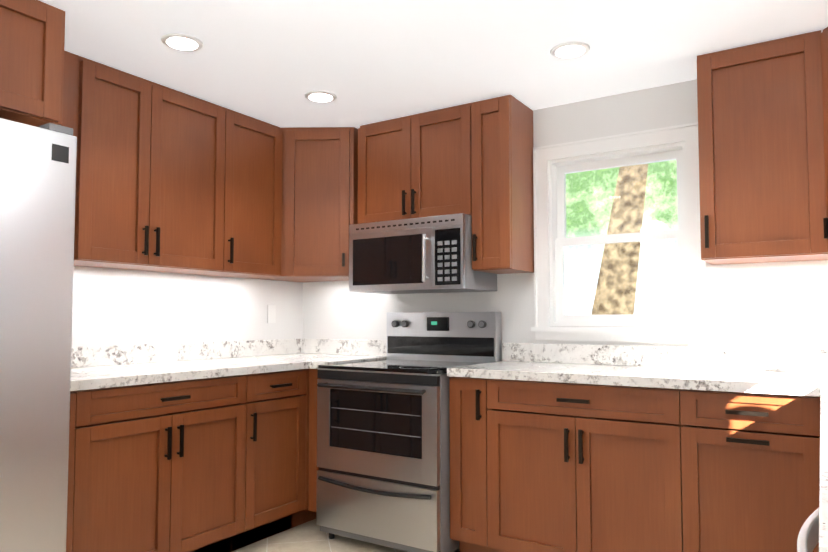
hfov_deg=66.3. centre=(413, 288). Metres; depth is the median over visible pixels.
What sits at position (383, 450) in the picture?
range
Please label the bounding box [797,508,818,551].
chair
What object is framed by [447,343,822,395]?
countertop
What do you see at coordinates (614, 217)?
backdrop
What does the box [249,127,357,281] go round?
upper cabinet
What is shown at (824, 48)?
upper cabinet
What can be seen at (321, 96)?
recessed light
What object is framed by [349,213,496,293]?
over-the-range microwave
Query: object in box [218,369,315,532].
base cabinet
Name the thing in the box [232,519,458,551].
floor
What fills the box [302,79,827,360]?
wall
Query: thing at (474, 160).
upper cabinet
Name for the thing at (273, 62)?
ceiling
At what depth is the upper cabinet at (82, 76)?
2.79 m
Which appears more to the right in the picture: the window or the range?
the window
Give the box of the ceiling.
[39,0,827,128]
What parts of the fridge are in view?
fridge door, fridge front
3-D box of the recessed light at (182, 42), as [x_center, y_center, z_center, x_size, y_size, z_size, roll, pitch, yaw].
[-0.977,-1.035,2.672,0.170,0.009,0.170,-2,-3,33]
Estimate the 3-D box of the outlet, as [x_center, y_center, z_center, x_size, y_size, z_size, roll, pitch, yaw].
[-0.934,0.167,4.156,0.005,0.115,0.070,-2,-3,33]
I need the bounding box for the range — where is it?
[316,312,501,551]
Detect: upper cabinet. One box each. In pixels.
[0,0,64,126]
[61,51,100,266]
[85,64,168,270]
[152,88,236,274]
[207,112,281,277]
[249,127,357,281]
[358,95,533,273]
[697,30,827,264]
[821,27,827,248]
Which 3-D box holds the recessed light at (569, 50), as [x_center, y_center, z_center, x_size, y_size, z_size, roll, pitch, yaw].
[0.678,-1.031,2.751,0.170,0.009,0.170,-2,-3,33]
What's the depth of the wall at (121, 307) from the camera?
3.55 m
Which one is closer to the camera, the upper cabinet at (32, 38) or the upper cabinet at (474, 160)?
the upper cabinet at (32, 38)
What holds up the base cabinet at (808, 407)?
on the floor
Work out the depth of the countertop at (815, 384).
1.55 m
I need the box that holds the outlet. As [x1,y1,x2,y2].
[267,305,275,322]
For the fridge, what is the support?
on the floor
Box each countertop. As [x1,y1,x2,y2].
[70,339,386,390]
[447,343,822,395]
[799,350,827,551]
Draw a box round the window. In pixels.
[531,122,710,342]
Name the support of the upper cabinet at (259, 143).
attached to the wall at (121, 307)
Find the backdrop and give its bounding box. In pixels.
[564,160,677,314]
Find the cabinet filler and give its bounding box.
[308,369,320,511]
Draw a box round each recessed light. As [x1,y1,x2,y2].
[161,33,202,51]
[304,91,336,102]
[550,42,589,58]
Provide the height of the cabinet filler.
0.778 m
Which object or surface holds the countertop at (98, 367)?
on the base cabinet at (219, 464)
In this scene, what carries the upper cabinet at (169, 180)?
attached to the wall at (121, 307)
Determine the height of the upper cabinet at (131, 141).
0.906 m
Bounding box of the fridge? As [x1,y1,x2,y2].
[0,118,76,551]
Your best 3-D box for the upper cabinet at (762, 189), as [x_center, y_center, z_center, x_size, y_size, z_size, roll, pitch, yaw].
[1.513,-0.578,2.760,0.464,0.906,0.361,-2,-3,33]
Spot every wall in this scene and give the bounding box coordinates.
[71,266,302,346]
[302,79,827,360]

